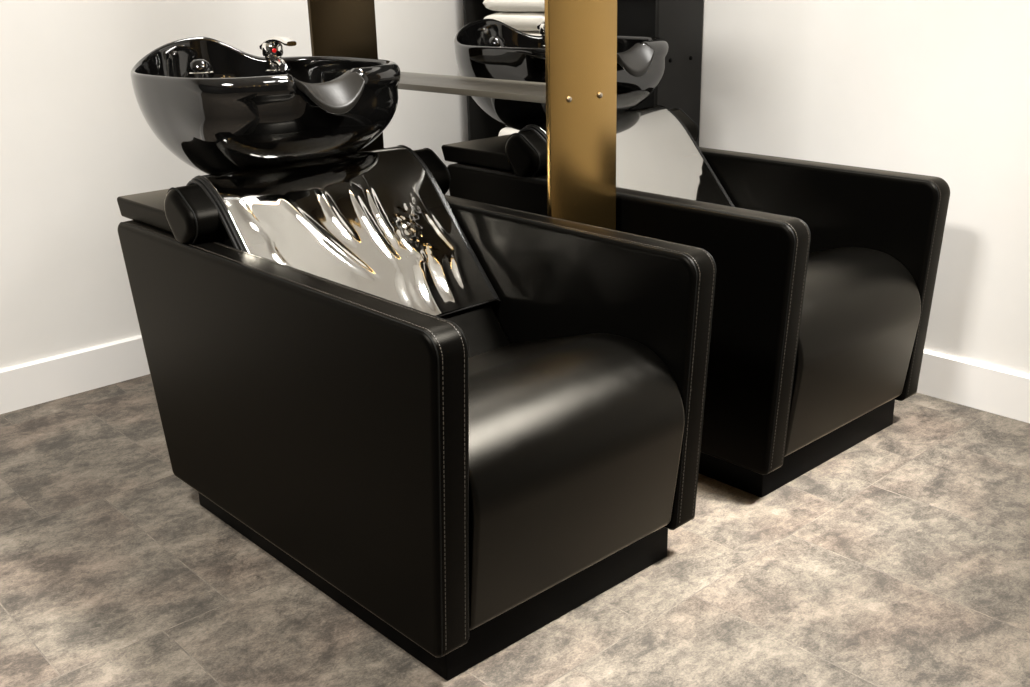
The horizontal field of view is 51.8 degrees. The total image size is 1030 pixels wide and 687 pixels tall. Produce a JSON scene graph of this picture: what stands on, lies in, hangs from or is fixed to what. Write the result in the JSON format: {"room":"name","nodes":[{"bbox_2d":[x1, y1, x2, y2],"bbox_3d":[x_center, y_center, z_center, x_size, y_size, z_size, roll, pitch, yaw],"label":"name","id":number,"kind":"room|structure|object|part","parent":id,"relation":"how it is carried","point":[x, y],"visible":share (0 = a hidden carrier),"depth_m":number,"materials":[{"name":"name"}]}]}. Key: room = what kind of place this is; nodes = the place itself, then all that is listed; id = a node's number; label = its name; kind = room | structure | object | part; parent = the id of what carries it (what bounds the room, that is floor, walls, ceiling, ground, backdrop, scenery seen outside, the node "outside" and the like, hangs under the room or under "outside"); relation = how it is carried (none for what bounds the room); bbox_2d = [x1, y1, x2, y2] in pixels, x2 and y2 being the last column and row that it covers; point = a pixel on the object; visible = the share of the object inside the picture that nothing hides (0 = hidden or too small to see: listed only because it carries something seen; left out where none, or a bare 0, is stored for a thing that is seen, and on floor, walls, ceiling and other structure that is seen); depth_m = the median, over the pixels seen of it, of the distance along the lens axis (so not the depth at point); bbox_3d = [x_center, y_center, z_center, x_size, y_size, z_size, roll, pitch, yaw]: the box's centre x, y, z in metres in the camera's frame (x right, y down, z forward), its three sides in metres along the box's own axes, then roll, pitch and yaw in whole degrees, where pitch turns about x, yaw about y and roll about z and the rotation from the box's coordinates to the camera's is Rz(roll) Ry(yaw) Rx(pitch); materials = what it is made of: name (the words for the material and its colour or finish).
{"room":"salon","nodes":[
{"label":"salon","id":0,"kind":"room"},
{"bbox_2d":[0,0,467,368],"bbox_3d":[-1.838,-1.011,2.298,4.874,2.750,0.100,-18,25,-39],"label":"wall","id":1,"kind":"structure","parent":0,"point":[76,138],"depth_m":3.02,"materials":[{"name":"white paint"}]},
{"bbox_2d":[0,335,149,413],"bbox_3d":[-1.766,0.241,2.689,4.674,0.125,0.014,-18,25,-39],"label":"baseboard","id":2,"kind":"structure","parent":1,"relation":"attached to","point":[40,381],"depth_m":3.09,"materials":[{"name":"white paint"}]},
{"bbox_2d":[0,374,1029,686],"bbox_3d":[0.064,0.960,0.829,4.874,0.100,5.624,-18,25,-39],"label":"floor","id":3,"kind":"structure","parent":0,"point":[901,558],"depth_m":2.08,"materials":[{"name":"stone"}]},
{"bbox_2d":[117,36,715,680],"bbox_3d":[-0.308,-0.104,2.224,0.664,1.009,1.303,-18,25,-39],"label":"chair","id":4,"kind":"object","parent":3,"relation":"on","point":[464,424],"visible":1,"depth_m":2.00,"materials":[{"name":"black leather"}]},
{"bbox_2d":[131,36,400,174],"bbox_3d":[-0.553,-0.508,2.356,0.524,0.321,0.604,-18,25,-39],"label":"basin","id":5,"kind":"object","parent":4,"relation":"in","point":[220,108],"depth_m":2.19,"materials":[{"name":"black ceramic"}]},
{"bbox_3d":[-0.313,-0.102,2.231,0.492,0.466,0.424,-18,25,-39],"label":"backrest","id":6,"kind":"part","parent":4,"relation":"part of","materials":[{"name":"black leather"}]},
{"bbox_3d":[-0.077,0.186,2.064,0.521,0.367,0.621,-18,25,-39],"label":"seat","id":7,"kind":"part","parent":4,"relation":"part of","materials":[{"name":"leather"}]},
{"bbox_2d":[307,0,616,229],"bbox_3d":[-0.160,-0.721,2.552,0.205,1.950,0.915,-18,25,-39],"label":"shelf rack","id":8,"kind":"object","parent":3,"relation":"on","point":[579,92],"visible":0.27,"depth_m":2.30,"materials":[{"name":"brown metal"}]},
{"bbox_3d":[-0.157,-0.632,2.583,0.205,0.014,0.879,-18,25,-39],"label":"shelf","id":9,"kind":"part","parent":8,"relation":"part of","materials":[{"name":"grey laminate"}]},
{"bbox_2d":[463,0,703,146],"bbox_3d":[0.194,-1.040,3.442,0.205,1.950,0.890,-18,25,-39],"label":"shelf rack","id":10,"kind":"object","parent":3,"relation":"on","point":[679,22],"visible":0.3,"depth_m":3.22,"materials":[{"name":"black"}]},
{"bbox_2d":[498,127,518,135],"bbox_3d":[0.050,-0.704,3.682,0.072,0.074,0.260,-18,25,-39],"label":"rolled towel","id":11,"kind":"object","parent":10,"relation":"on","point":[505,131],"visible":0.07,"depth_m":3.72,"materials":[{"name":"white fabric"}]},
{"bbox_2d":[521,31,540,35],"bbox_3d":[0.050,-1.031,3.598,0.165,0.061,0.330,-18,25,-39],"label":"folded towel","id":12,"kind":"object","parent":10,"relation":"on","point":[537,33],"visible":0.08,"depth_m":3.50,"materials":[{"name":"white fabric"}]},
{"bbox_2d":[484,12,544,30],"bbox_3d":[0.051,-1.089,3.576,0.160,0.062,0.310,-18,25,-39],"label":"folded towel","id":13,"kind":"object","parent":12,"relation":"on","point":[521,21],"visible":0.41,"depth_m":3.50,"materials":[{"name":"white fabric"}]},
{"bbox_2d":[483,0,544,11],"bbox_3d":[0.054,-1.144,3.551,0.160,0.060,0.310,-18,25,-39],"label":"folded towel","id":14,"kind":"object","parent":13,"relation":"on","point":[495,5],"visible":0.71,"depth_m":3.50,"materials":[{"name":"white fabric"}]},
{"bbox_3d":[0.266,-1.063,3.503,0.010,1.950,0.854,-18,25,-39],"label":"panel","id":15,"kind":"part","parent":10,"relation":"part of","materials":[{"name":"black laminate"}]},
{"bbox_2d":[441,19,949,496],"bbox_3d":[0.363,-0.329,2.817,0.664,1.009,1.303,-18,25,-39],"label":"chair","id":16,"kind":"object","parent":3,"relation":"on","point":[826,273],"visible":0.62,"depth_m":2.54,"materials":[{"name":"black leather"}]},
{"bbox_2d":[454,19,668,130],"bbox_3d":[0.118,-0.733,2.949,0.524,0.321,0.604,-18,25,-39],"label":"basin","id":17,"kind":"object","parent":16,"relation":"in","point":[484,48],"depth_m":2.83,"materials":[{"name":"black ceramic"}]},
{"bbox_3d":[0.594,-0.039,2.658,0.521,0.367,0.621,-18,25,-39],"label":"seat","id":18,"kind":"part","parent":16,"relation":"part of","materials":[{"name":"leather"}]},
{"bbox_2d":[699,0,1029,374],"bbox_3d":[1.821,-0.947,1.834,0.100,2.750,5.524,-18,25,-39],"label":"wall","id":19,"kind":"structure","parent":0,"point":[937,88],"depth_m":2.79,"materials":[{"name":"white paint"}]},
{"bbox_2d":[917,349,1029,422],"bbox_3d":[1.778,0.294,2.264,0.014,0.125,5.424,-18,25,-39],"label":"baseboard","id":20,"kind":"structure","parent":19,"relation":"attached to","point":[992,389],"depth_m":2.82,"materials":[{"name":"white paint"}]}
]}

